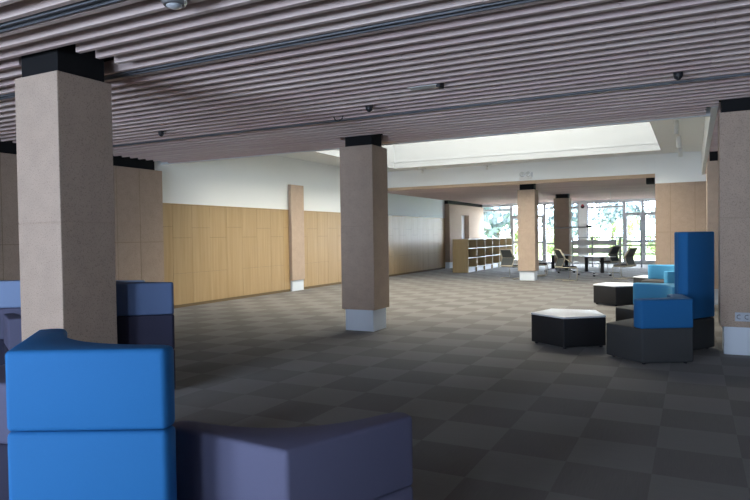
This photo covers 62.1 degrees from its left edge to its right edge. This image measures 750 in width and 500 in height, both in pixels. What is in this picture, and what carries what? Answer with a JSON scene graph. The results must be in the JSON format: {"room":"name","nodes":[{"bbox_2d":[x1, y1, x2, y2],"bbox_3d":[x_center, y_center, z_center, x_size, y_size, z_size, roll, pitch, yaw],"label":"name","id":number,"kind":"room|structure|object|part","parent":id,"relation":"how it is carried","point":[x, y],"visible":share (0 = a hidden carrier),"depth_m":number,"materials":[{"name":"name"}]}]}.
{"room":"office lounge","nodes":[
{"label":"office lounge","id":0,"kind":"room"},
{"bbox_2d":[0,153,163,281],"bbox_3d":[-8.625,0.017,6.796,0.454,3.130,16.250,0,1,27],"label":"wall","id":1,"kind":"structure","parent":0,"point":[138,196],"depth_m":13.06,"materials":[{"name":"wood"}]},
{"bbox_2d":[0,139,154,169],"bbox_3d":[-8.729,-1.831,6.733,0.340,0.570,16.140,0,1,27],"label":"trim","id":2,"kind":"structure","parent":1,"relation":"attached to","point":[9,147],"depth_m":13.09,"materials":[{"name":"black paint"}]},
{"bbox_2d":[154,155,464,267],"bbox_3d":[0.377,-1.641,24.643,0.250,5.400,23.900,0,1,27],"label":"wall","id":3,"kind":"structure","parent":0,"point":[262,181],"depth_m":17.54,"materials":[{"name":"white paint"}]},
{"bbox_2d":[163,203,444,304],"bbox_3d":[-0.748,-0.111,22.117,0.035,2.385,18.200,0,1,27],"label":"panelling","id":4,"kind":"object","parent":3,"relation":"attached to","point":[211,252],"visible":0.67,"depth_m":17.16,"materials":[{"name":"brown wood"}]},
{"bbox_2d":[288,184,304,290],"bbox_3d":[-2.362,-0.363,18.811,0.100,3.180,0.680,0,1,27],"label":"pilaster","id":5,"kind":"object","parent":4,"relation":"attached to","point":[295,192],"visible":1,"depth_m":18.71,"materials":[{"name":"wood"}]},
{"bbox_2d":[174,267,444,307],"bbox_3d":[-0.737,1.096,22.147,0.020,0.070,18.200,0,1,27],"label":"baseboard","id":6,"kind":"structure","parent":4,"relation":"attached to","point":[322,285],"depth_m":17.37,"materials":[{"name":"brown wood"}]},
{"bbox_2d":[446,262,452,267],"bbox_3d":[4.658,0.669,32.780,0.450,0.300,5.440,0,1,27],"label":"baseboard","id":7,"kind":"structure","parent":3,"relation":"attached to","point":[448,264],"depth_m":30.33,"materials":[{"name":"paint"}]},
{"bbox_2d":[0,0,749,162],"bbox_3d":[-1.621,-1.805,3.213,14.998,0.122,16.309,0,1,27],"label":"ceiling","id":8,"kind":"structure","parent":0,"point":[542,47],"depth_m":6.31,"materials":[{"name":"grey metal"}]},
{"bbox_2d":[0,0,122,32],"bbox_3d":[-1.417,-1.842,4.162,14.300,0.156,0.090,0,1,27],"label":"track","id":9,"kind":"object","parent":8,"relation":"hanging from","point":[83,5],"visible":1,"depth_m":4.67,"materials":[{"name":"grey metal"}]},
{"bbox_2d":[161,0,186,9],"bbox_3d":[-1.420,-1.805,4.398,0.180,0.200,0.180,0,1,27],"label":"light","id":10,"kind":"object","parent":8,"relation":"attached to","point":[172,4],"visible":1,"depth_m":4.37,"materials":[{"name":"metal"}]},
{"bbox_2d":[0,0,539,99],"bbox_3d":[-0.753,-1.880,5.461,14.300,0.156,0.090,0,1,27],"label":"track","id":11,"kind":"object","parent":8,"relation":"hanging from","point":[503,3],"visible":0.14,"depth_m":5.28,"materials":[{"name":"grey metal"}]},
{"bbox_2d":[366,105,372,111],"bbox_3d":[-0.077,-1.907,8.159,0.094,0.200,0.094,0,1,27],"label":"light","id":12,"kind":"object","parent":8,"relation":"attached to","point":[369,108],"visible":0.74,"depth_m":8.13,"materials":[{"name":"plastic"}]},
{"bbox_2d":[408,83,443,90],"bbox_3d":[0.578,-1.909,7.122,0.400,0.150,0.140,0,1,27],"label":"panel light","id":13,"kind":"object","parent":8,"relation":"attached to","point":[439,85],"visible":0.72,"depth_m":7.08,"materials":[{"name":"plastic"}]},
{"bbox_2d":[113,72,749,146],"bbox_3d":[0.764,-1.967,8.430,14.300,0.156,0.090,0,1,27],"label":"track","id":14,"kind":"object","parent":8,"relation":"hanging from","point":[748,73],"visible":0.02,"depth_m":8.17,"materials":[{"name":"grey metal"}]},
{"bbox_2d":[673,72,682,79],"bbox_3d":[3.257,-1.925,6.689,0.094,0.200,0.094,0,1,27],"label":"light","id":15,"kind":"object","parent":8,"relation":"attached to","point":[677,75],"visible":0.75,"depth_m":6.66,"materials":[{"name":"plastic"}]},
{"bbox_2d":[173,263,749,499],"bbox_3d":[3.611,1.347,13.809,15.950,0.200,40.400,0,1,27],"label":"floor","id":16,"kind":"structure","parent":0,"point":[497,413],"depth_m":6.50,"materials":[{"name":"carpet"}]},
{"bbox_2d":[0,364,10,499],"bbox_3d":[-2.041,1.146,3.918,0.947,0.800,0.993,-2,2,-39],"label":"seat","id":17,"kind":"object","parent":16,"relation":"on","point":[4,481],"visible":0.02,"depth_m":3.53,"materials":[{"name":"blue fabric"}]},
{"bbox_3d":[-2.240,0.927,3.755,0.446,0.350,0.993,-2,2,-39],"label":"backrest","id":18,"kind":"part","parent":17,"relation":"part of","materials":[{"name":"purple fabric"}]},
{"bbox_2d":[0,280,20,365],"bbox_3d":[-4.539,0.931,7.717,0.993,1.140,0.948,0,1,25],"label":"seat","id":19,"kind":"object","parent":16,"relation":"on","point":[10,296],"visible":0.21,"depth_m":7.36,"materials":[{"name":"blue fabric"}]},
{"bbox_2d":[3,313,21,363],"bbox_3d":[-3.704,1.109,6.993,0.961,0.790,0.917,0,1,19],"label":"seat","id":20,"kind":"object","parent":16,"relation":"on","point":[11,321],"visible":0.22,"depth_m":6.58,"materials":[{"name":"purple fabric"}]},
{"bbox_2d":[15,44,116,343],"bbox_3d":[-2.959,-0.206,5.994,0.605,3.440,0.590,0,1,27],"label":"pillar","id":21,"kind":"structure","parent":16,"relation":"on","point":[63,100],"depth_m":5.77,"materials":[{"name":"concrete"}]},
{"bbox_2d":[5,328,176,499],"bbox_3d":[-1.281,0.973,2.591,0.985,1.180,0.449,0,2,36],"label":"seat","id":22,"kind":"object","parent":16,"relation":"on","point":[86,420],"visible":1,"depth_m":2.40,"materials":[{"name":"blue fabric"}]},
{"bbox_2d":[116,280,144,281],"bbox_3d":[-3.829,0.950,9.545,0.993,1.000,0.948,0,1,25],"label":"seat","id":23,"kind":"object","parent":16,"relation":"on","point":[116,280],"visible":0.13,"depth_m":9.23,"materials":[{"name":"blue fabric"}]},
{"bbox_2d":[116,281,175,388],"bbox_3d":[-2.606,0.919,6.565,0.961,1.155,0.396,0,1,25],"label":"seat","id":24,"kind":"object","parent":16,"relation":"on","point":[145,310],"visible":0.35,"depth_m":6.44,"materials":[{"name":"blue fabric"}]},
{"bbox_2d":[172,412,412,499],"bbox_3d":[-0.385,1.155,2.947,1.107,0.775,1.055,-1,1,-5],"label":"seat","id":25,"kind":"object","parent":16,"relation":"on","point":[371,458],"visible":0.87,"depth_m":2.62,"materials":[{"name":"purple fabric"}]},
{"bbox_2d":[339,134,388,331],"bbox_3d":[-0.177,-0.351,10.764,0.628,3.440,0.580,0,1,27],"label":"pillar","id":26,"kind":"structure","parent":16,"relation":"on","point":[363,159],"depth_m":10.53,"materials":[{"name":"concrete"}]},
{"bbox_2d":[452,238,511,272],"bbox_3d":[5.283,0.160,29.771,0.706,1.430,7.200,0,1,27],"label":"shelf unit","id":27,"kind":"object","parent":16,"relation":"on","point":[469,255],"visible":0.86,"depth_m":27.99,"materials":[{"name":"brown wood"}]},
{"bbox_3d":[3.650,0.254,26.581,0.700,1.430,0.030,0,1,27],"label":"panel","id":28,"kind":"part","parent":27,"relation":"part of","materials":[{"name":"brown wood"}]},
{"bbox_3d":[5.272,-0.540,29.756,0.705,0.030,7.140,0,1,27],"label":"panel","id":29,"kind":"part","parent":27,"relation":"part of","materials":[{"name":"white wood"}]},
{"bbox_3d":[6.911,0.067,32.964,0.700,1.430,0.030,0,1,27],"label":"panel","id":30,"kind":"part","parent":27,"relation":"part of","materials":[{"name":"brown wood"}]},
{"bbox_2d":[499,249,518,278],"bbox_3d":[4.931,0.495,22.654,0.653,1.080,0.600,-2,2,-41],"label":"chair","id":31,"kind":"object","parent":16,"relation":"on","point":[507,256],"visible":0.88,"depth_m":22.50,"materials":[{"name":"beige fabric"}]},
{"bbox_3d":[4.832,0.283,22.566,0.400,0.650,0.600,-2,2,-41],"label":"frame","id":32,"kind":"part","parent":31,"relation":"part of","materials":[{"name":"beige plastic"}]},
{"bbox_2d":[517,184,538,280],"bbox_3d":[5.334,-0.671,21.689,0.600,3.440,0.560,0,1,27],"label":"pillar","id":33,"kind":"structure","parent":16,"relation":"on","point":[527,196],"depth_m":21.46,"materials":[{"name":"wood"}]},
{"bbox_2d":[539,258,547,275],"bbox_3d":[6.231,0.451,23.785,0.653,1.080,0.600,0,1,22],"label":"chair","id":34,"kind":"object","parent":16,"relation":"on","point":[540,263],"visible":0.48,"depth_m":23.49,"materials":[{"name":"beige plastic"}]},
{"bbox_2d":[541,254,576,272],"bbox_3d":[7.666,0.556,25.869,0.850,0.733,1.600,-1,1,-13],"label":"meeting table","id":35,"kind":"object","parent":16,"relation":"on","point":[552,255],"visible":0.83,"depth_m":25.78,"materials":[{"name":"white laminate"}]},
{"bbox_3d":[7.543,0.494,26.404,0.120,0.580,0.070,-1,1,-13],"label":"leg","id":36,"kind":"part","parent":35,"relation":"part of","materials":[{"name":"plastic"}]},
{"bbox_2d":[554,194,571,270],"bbox_3d":[8.185,-0.831,27.136,0.650,3.440,0.600,0,1,27],"label":"pillar","id":37,"kind":"structure","parent":16,"relation":"on","point":[562,211],"depth_m":26.88,"materials":[{"name":"concrete"}]},
{"bbox_2d":[553,249,577,280],"bbox_3d":[6.506,0.501,21.309,0.653,1.080,0.600,-1,1,-9],"label":"chair","id":38,"kind":"object","parent":16,"relation":"on","point":[560,256],"visible":0.99,"depth_m":21.15,"materials":[{"name":"beige plastic"}]},
{"bbox_3d":[6.378,0.288,21.285,0.400,0.650,0.600,-1,1,-9],"label":"frame","id":39,"kind":"part","parent":38,"relation":"part of","materials":[{"name":"beige plastic"}]},
{"bbox_3d":[6.576,0.589,21.322,0.460,0.080,0.540,-1,1,-9],"label":"seat","id":40,"kind":"part","parent":38,"relation":"part of","materials":[{"name":"black fabric"}]},
{"bbox_3d":[6.595,0.810,21.056,0.568,0.470,0.030,-1,1,-9],"label":"leg","id":41,"kind":"part","parent":38,"relation":"part of","materials":[{"name":"beige plastic"}]},
{"bbox_2d":[531,309,605,348],"bbox_3d":[2.810,1.138,9.021,1.040,0.450,0.991,0,1,25],"label":"table","id":42,"kind":"object","parent":16,"relation":"on","point":[564,328],"visible":1,"depth_m":8.68,"materials":[{"name":"white laminate"}]},
{"bbox_2d":[574,255,615,276],"bbox_3d":[8.267,0.599,23.485,0.800,0.733,1.500,-1,1,-15],"label":"meeting table","id":43,"kind":"object","parent":16,"relation":"on","point":[589,256],"visible":0.94,"depth_m":23.06,"materials":[{"name":"white laminate"}]},
{"bbox_3d":[8.138,0.538,23.966,0.120,0.580,0.070,-1,1,-15],"label":"leg","id":44,"kind":"part","parent":43,"relation":"part of","materials":[{"name":"plastic"}]},
{"bbox_3d":[8.395,0.556,23.000,0.120,0.580,0.070,-1,1,-15],"label":"leg","id":45,"kind":"part","parent":43,"relation":"part of","materials":[{"name":"plastic"}]},
{"bbox_2d":[599,246,620,272],"bbox_3d":[9.364,0.382,24.794,0.600,1.080,0.653,-2,1,-33],"label":"chair","id":46,"kind":"object","parent":16,"relation":"on","point":[614,250],"visible":0.88,"depth_m":24.62,"materials":[{"name":"beige plastic"}]},
{"bbox_3d":[9.430,0.169,24.684,0.600,0.650,0.400,-2,1,-33],"label":"frame","id":47,"kind":"part","parent":46,"relation":"part of","materials":[{"name":"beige plastic"}]},
{"bbox_2d":[572,236,654,267],"bbox_3d":[11.220,0.096,28.870,4.100,1.420,0.090,0,1,27],"label":"barrier","id":48,"kind":"object","parent":16,"relation":"on","point":[592,242],"visible":0.62,"depth_m":29.18,"materials":[{"name":"grey metal"}]},
{"bbox_3d":[9.457,0.118,29.771,0.070,1.390,0.070,0,1,27],"label":"post","id":49,"kind":"part","parent":48,"relation":"part of","materials":[{"name":"grey metal"}]},
{"bbox_3d":[11.210,-0.591,28.855,4.100,0.045,0.090,0,1,27],"label":"rail","id":50,"kind":"part","parent":48,"relation":"part of","materials":[{"name":"grey metal"}]},
{"bbox_3d":[11.345,0.118,28.806,0.120,1.375,0.040,0,1,27],"label":"panel","id":51,"kind":"part","parent":48,"relation":"part of","materials":[{"name":"glass"}]},
{"bbox_3d":[12.155,0.107,28.392,0.070,1.390,0.070,0,1,27],"label":"post","id":52,"kind":"part","parent":48,"relation":"part of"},
{"bbox_2d":[593,282,633,305],"bbox_3d":[5.509,0.989,13.999,0.983,0.450,1.032,-1,1,-27],"label":"table","id":53,"kind":"object","parent":16,"relation":"on","point":[609,293],"visible":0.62,"depth_m":13.60,"materials":[{"name":"white laminate"}]},
{"bbox_2d":[612,248,637,278],"bbox_3d":[8.721,0.459,21.705,0.600,1.080,0.653,-2,2,-39],"label":"chair","id":54,"kind":"object","parent":16,"relation":"on","point":[629,256],"visible":0.98,"depth_m":21.56,"materials":[{"name":"beige plastic"}]},
{"bbox_3d":[8.488,0.770,21.575,0.030,0.470,0.568,-2,2,-39],"label":"leg","id":55,"kind":"part","parent":54,"relation":"part of","materials":[{"name":"beige plastic"}]},
{"bbox_3d":[8.797,0.245,21.602,0.600,0.650,0.400,-2,2,-39],"label":"frame","id":56,"kind":"part","parent":54,"relation":"part of","materials":[{"name":"beige plastic"}]},
{"bbox_2d":[633,275,647,282],"bbox_3d":[7.248,0.914,16.264,0.799,0.450,0.838,-1,1,-21],"label":"table","id":57,"kind":"object","parent":16,"relation":"on","point":[636,279],"visible":0.16,"depth_m":16.25,"materials":[{"name":"white laminate"}]},
{"bbox_2d":[616,282,674,320],"bbox_3d":[4.317,0.932,9.633,0.947,0.790,0.993,-1,1,-19],"label":"seat","id":58,"kind":"object","parent":16,"relation":"on","point":[640,290],"visible":0.27,"depth_m":9.75,"materials":[{"name":"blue fabric"}]},
{"bbox_3d":[4.529,0.707,9.702,0.492,0.350,0.993,-1,1,-19],"label":"backrest","id":59,"kind":"part","parent":58,"relation":"part of","materials":[{"name":"blue fabric"}]},
{"bbox_2d":[606,294,692,363],"bbox_3d":[3.538,0.981,7.889,1.013,0.790,0.966,-2,2,-38],"label":"seat","id":60,"kind":"object","parent":16,"relation":"on","point":[660,330],"visible":1,"depth_m":7.50,"materials":[{"name":"grey fabric"}]},
{"bbox_3d":[3.673,0.763,7.708,1.013,0.350,0.518,-2,2,-38],"label":"backrest","id":61,"kind":"part","parent":60,"relation":"part of","materials":[{"name":"blue fabric"}]},
{"bbox_2d":[641,265,673,282],"bbox_3d":[7.088,0.770,15.169,1.009,0.790,1.058,-2,1,-33],"label":"seat","id":62,"kind":"object","parent":16,"relation":"on","point":[655,272],"visible":0.29,"depth_m":15.41,"materials":[{"name":"blue fabric"}]},
{"bbox_3d":[7.294,0.544,15.300,0.512,0.350,1.058,-2,1,-33],"label":"backrest","id":63,"kind":"part","parent":62,"relation":"part of","materials":[{"name":"blue fabric"}]},
{"bbox_2d":[664,271,674,283],"bbox_3d":[6.374,0.825,13.157,0.993,0.790,0.947,-2,1,-33],"label":"seat","id":64,"kind":"object","parent":16,"relation":"on","point":[669,277],"visible":0.09,"depth_m":12.78,"materials":[{"name":"blue fabric"}]},
{"bbox_2d":[674,231,714,349],"bbox_3d":[4.197,0.549,8.667,0.932,1.600,0.977,0,1,23],"label":"seat","id":65,"kind":"object","parent":16,"relation":"on","point":[693,251],"visible":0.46,"depth_m":8.30,"materials":[{"name":"blue fabric"}]},
{"bbox_2d":[706,151,717,304],"bbox_3d":[7.675,-0.532,13.700,0.660,3.440,0.600,0,1,27],"label":"pillar","id":66,"kind":"structure","parent":16,"relation":"on","point":[712,164],"depth_m":13.53,"materials":[{"name":"concrete"}]},
{"bbox_2d":[718,97,749,355],"bbox_3d":[4.874,-0.370,8.179,0.624,3.440,0.585,0,1,27],"label":"pillar","id":67,"kind":"structure","parent":16,"relation":"on","point":[734,117],"depth_m":8.00,"materials":[{"name":"concrete"}]},
{"bbox_2d":[735,312,749,321],"bbox_3d":[4.707,0.857,7.960,0.180,0.114,0.019,0,1,27],"label":"power socket","id":68,"kind":"object","parent":67,"relation":"attached to","point":[739,316],"visible":1,"depth_m":7.96,"materials":[{"name":"white plastic"}]},
{"bbox_2d":[444,204,483,261],"bbox_3d":[4.643,-0.894,32.708,0.500,2.830,5.500,0,1,27],"label":"wall","id":69,"kind":"structure","parent":0,"point":[473,216],"depth_m":31.55,"materials":[{"name":"paint"}]},
{"bbox_2d":[444,200,481,206],"bbox_3d":[4.589,-2.419,32.690,0.430,0.220,5.500,0,1,27],"label":"trim","id":70,"kind":"structure","parent":69,"relation":"attached to","point":[445,201],"depth_m":31.92,"materials":[{"name":"black paint"}]},
{"bbox_2d":[278,117,704,171],"bbox_3d":[2.407,-5.495,16.482,11.320,5.400,11.180,0,1,27],"label":"ceiling","id":71,"kind":"structure","parent":0,"point":[633,137],"depth_m":19.60,"materials":[{"name":"white paint"}]},
{"bbox_2d":[161,107,709,164],"bbox_3d":[0.044,-2.304,11.661,10.980,0.700,0.080,0,1,27],"label":"bulkhead","id":72,"kind":"object","parent":71,"relation":"attached to","point":[707,108],"visible":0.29,"depth_m":10.63,"materials":[{"name":"white paint"}]},
{"bbox_2d":[387,154,654,187],"bbox_3d":[4.296,-2.629,21.375,9.710,0.600,0.100,0,1,27],"label":"bulkhead","id":73,"kind":"object","parent":71,"relation":"attached to","point":[636,164],"visible":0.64,"depth_m":20.86,"materials":[{"name":"white paint"}]},
{"bbox_2d":[388,174,654,190],"bbox_3d":[4.297,-2.274,21.374,9.710,0.110,0.120,0,1,27],"label":"fascia","id":74,"kind":"object","parent":73,"relation":"attached to","point":[639,175],"visible":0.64,"depth_m":20.87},
{"bbox_2d":[519,172,531,179],"bbox_3d":[5.053,-2.492,20.879,0.430,0.265,0.100,0,1,27],"label":"emergency light","id":75,"kind":"object","parent":73,"relation":"attached to","point":[521,174],"visible":1,"depth_m":20.85,"materials":[{"name":"white plastic"}]},
{"bbox_2d":[674,119,682,156],"bbox_3d":[7.447,-2.684,15.270,0.110,0.318,5.900,0,1,27],"label":"track","id":76,"kind":"object","parent":71,"relation":"attached to","point":[676,122],"visible":0.95,"depth_m":15.34,"materials":[{"name":"white metal"}]},
{"bbox_3d":[6.420,-2.611,13.260,0.110,0.291,0.182,0,1,27],"label":"lamp shade","id":77,"kind":"part","parent":76,"relation":"part of","materials":[{"name":"white plastic"}]},
{"bbox_3d":[7.512,-2.674,15.396,0.110,0.291,0.182,0,1,27],"label":"lamp shade","id":78,"kind":"part","parent":76,"relation":"part of","materials":[{"name":"white plastic"}]},
{"bbox_3d":[8.513,-2.732,17.355,0.110,0.291,0.182,0,1,27],"label":"lamp shade","id":79,"kind":"part","parent":76,"relation":"part of","materials":[{"name":"white plastic"}]},
{"bbox_2d":[702,106,717,174],"bbox_3d":[7.213,-2.452,13.536,0.080,0.700,11.270,0,1,27],"label":"bulkhead","id":80,"kind":"object","parent":71,"relation":"attached to","point":[709,123],"visible":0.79,"depth_m":11.73,"materials":[{"name":"white paint"}]},
{"bbox_2d":[388,178,654,204],"bbox_3d":[9.756,-2.466,25.838,15.328,0.122,12.764,0,1,27],"label":"ceiling","id":81,"kind":"structure","parent":0,"point":[637,188],"depth_m":25.19,"materials":[{"name":"white paint"}]},
{"bbox_2d":[554,201,610,228],"bbox_3d":[8.719,-1.661,26.221,2.351,1.498,0.070,0,1,27],"label":"rail","id":82,"kind":"object","parent":81,"relation":"hanging from","point":[586,226],"visible":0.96,"depth_m":26.09,"materials":[{"name":"metal"}]},
{"bbox_3d":[8.374,-0.954,26.418,1.551,0.086,0.056,0,1,27],"label":"rail","id":83,"kind":"part","parent":82,"relation":"part of","materials":[{"name":"metal"}]},
{"bbox_2d":[482,198,654,263],"bbox_3d":[12.760,-1.129,31.726,15.850,3.700,0.250,0,1,27],"label":"wall","id":84,"kind":"structure","parent":0,"point":[582,211],"depth_m":32.55,"materials":[{"name":"white paint"},{"name":"metal window frames"}]},
{"bbox_2d":[482,205,510,237],"bbox_3d":[6.795,-0.866,34.765,1.700,3.220,0.120,0,1,27],"label":"window","id":85,"kind":"structure","parent":84,"relation":"in","point":[498,205],"depth_m":34.51,"materials":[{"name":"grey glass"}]},
{"bbox_2d":[511,205,517,262],"bbox_3d":[7.941,-0.870,34.129,0.920,3.220,0.211,0,1,27],"label":"door","id":86,"kind":"structure","parent":84,"relation":"in","point":[512,216],"depth_m":34.27,"materials":[{"name":"grey metal"}]},
{"bbox_2d":[538,204,544,262],"bbox_3d":[8.742,-0.873,33.719,0.880,3.220,0.211,0,1,27],"label":"door","id":87,"kind":"structure","parent":84,"relation":"in","point":[539,216],"depth_m":33.52,"materials":[{"name":"grey metal"}]},
{"bbox_2d":[544,203,578,263],"bbox_3d":[9.947,-0.878,33.154,1.780,3.220,0.120,0,1,27],"label":"window","id":88,"kind":"structure","parent":84,"relation":"in","point":[577,207],"depth_m":33.40,"materials":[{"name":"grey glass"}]},
{"bbox_2d":[587,201,623,263],"bbox_3d":[11.906,-0.886,32.152,1.820,3.220,0.120,0,1,27],"label":"window","id":89,"kind":"structure","parent":84,"relation":"in","point":[616,206],"depth_m":32.14,"materials":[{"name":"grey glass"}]},
{"bbox_2d":[624,200,642,263],"bbox_3d":[13.083,-0.889,31.500,0.870,3.220,0.211,0,1,27],"label":"door","id":90,"kind":"structure","parent":84,"relation":"in","point":[640,214],"depth_m":31.45,"materials":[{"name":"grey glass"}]},
{"bbox_2d":[643,200,654,261],"bbox_3d":[13.858,-0.892,31.104,0.870,3.220,0.211,0,1,27],"label":"door","id":91,"kind":"structure","parent":84,"relation":"in","point":[644,213],"depth_m":31.22,"materials":[{"name":"grey metal"}]},
{"bbox_2d":[655,151,706,264],"bbox_3d":[11.275,-0.988,18.153,5.640,4.050,0.573,0,1,27],"label":"wall","id":92,"kind":"structure","parent":0,"point":[679,206],"depth_m":18.90,"materials":[{"name":"wood"}]},
{"bbox_2d":[646,178,654,183],"bbox_3d":[8.637,-2.228,19.489,0.255,0.310,0.430,0,1,27],"label":"trim","id":93,"kind":"structure","parent":92,"relation":"attached to","point":[648,180],"depth_m":19.31,"materials":[{"name":"black paint"}]},
{"bbox_2d":[705,102,720,173],"bbox_3d":[9.172,-2.169,12.560,4.283,0.122,11.096,0,1,27],"label":"ceiling","id":94,"kind":"structure","parent":0,"point":[714,142],"depth_m":11.21,"materials":[{"name":"white paint"}]},
{"label":"outside","id":95,"kind":"structure","parent":0,"visible":0},
{"bbox_2d":[517,259,654,261],"bbox_3d":[17.359,0.779,33.953,120.000,0.250,7.800,0,1,27],"label":"ground","id":96,"kind":"structure","parent":95,"point":[548,260],"depth_m":38.14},
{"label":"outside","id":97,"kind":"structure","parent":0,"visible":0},
{"bbox_2d":[515,242,654,258],"bbox_3d":[36.875,-0.342,72.140,160.000,0.250,78.000,0,1,27],"label":"lawn","id":98,"kind":"structure","parent":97,"point":[575,246],"depth_m":51.01,"materials":[{"name":"green plant"}]},
{"bbox_2d":[483,206,517,237],"bbox_3d":[10.979,-2.821,58.634,5.714,6.076,7.050,-1,1,-21],"label":"leafy tree","id":99,"kind":"object","parent":98,"relation":"on","point":[494,221],"visible":0.46,"depth_m":57.96,"materials":[{"name":"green plant"}]},
{"bbox_2d":[506,228,517,254],"bbox_3d":[11.575,-0.676,50.350,2.633,2.250,1.905,0,1,27],"label":"leafy bush","id":100,"kind":"object","parent":98,"relation":"on","point":[516,229],"visible":0.23,"depth_m":50.12,"materials":[{"name":"green plant"}]},
{"bbox_2d":[540,225,553,253],"bbox_3d":[14.002,-0.811,48.958,1.816,2.428,1.939,-2,2,-37],"label":"leafy bush","id":101,"kind":"object","parent":98,"relation":"on","point":[550,247],"visible":0.32,"depth_m":48.81,"materials":[{"name":"green plant"}]},
{"bbox_2d":[539,210,577,236],"bbox_3d":[18.803,-2.404,62.208,4.670,4.853,4.061,0,1,27],"label":"leafy tree","id":102,"kind":"object","parent":98,"relation":"on","point":[550,215],"visible":0.06,"depth_m":61.53,"materials":[{"name":"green plant"}]},
{"bbox_2d":[549,204,577,236],"bbox_3d":[16.827,-2.258,54.142,3.056,4.971,3.605,0,1,27],"label":"leafy tree","id":103,"kind":"object","parent":98,"relation":"on","point":[574,211],"visible":0.23,"depth_m":53.31,"materials":[{"name":"blue plant"}]},
{"bbox_2d":[589,228,602,254],"bbox_3d":[16.508,-0.763,47.927,2.057,2.258,1.390,-1,1,-8],"label":"leafy bush","id":104,"kind":"object","parent":98,"relation":"on","point":[591,234],"visible":0.18,"depth_m":47.68,"materials":[{"name":"green plant"}]},
{"bbox_2d":[590,203,620,245],"bbox_3d":[24.933,-2.968,65.560,4.649,5.652,3.956,0,1,27],"label":"leafy tree","id":105,"kind":"object","parent":98,"relation":"on","point":[597,211],"visible":0.17,"depth_m":65.53,"materials":[{"name":"blue plant"}]},
{"bbox_2d":[595,201,650,239],"bbox_3d":[23.079,-2.768,57.702,4.609,5.648,4.151,-2,1,-33],"label":"leafy tree","id":106,"kind":"object","parent":98,"relation":"on","point":[617,216],"visible":0.52,"depth_m":57.10,"materials":[{"name":"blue plant"}]},
{"bbox_2d":[606,216,639,252],"bbox_3d":[18.647,-1.127,46.658,2.586,2.974,2.230,0,1,27],"label":"leafy bush","id":107,"kind":"object","parent":98,"relation":"on","point":[618,228],"visible":0.45,"depth_m":46.25,"materials":[{"name":"green plant"}]},
{"bbox_2d":[646,221,654,252],"bbox_3d":[21.955,-1.053,49.350,1.773,2.612,2.010,0,1,27],"label":"leafy bush","id":108,"kind":"object","parent":98,"relation":"on","point":[651,231],"visible":0.48,"depth_m":49.12,"materials":[{"name":"green plant"}]},
{"bbox_2d":[646,205,654,226],"bbox_3d":[28.222,-2.372,59.785,4.426,4.613,2.967,0,1,27],"label":"leafy tree","id":109,"kind":"object","parent":98,"relation":"on","point":[652,217],"visible":0.09,"depth_m":59.84,"materials":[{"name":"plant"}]}
]}

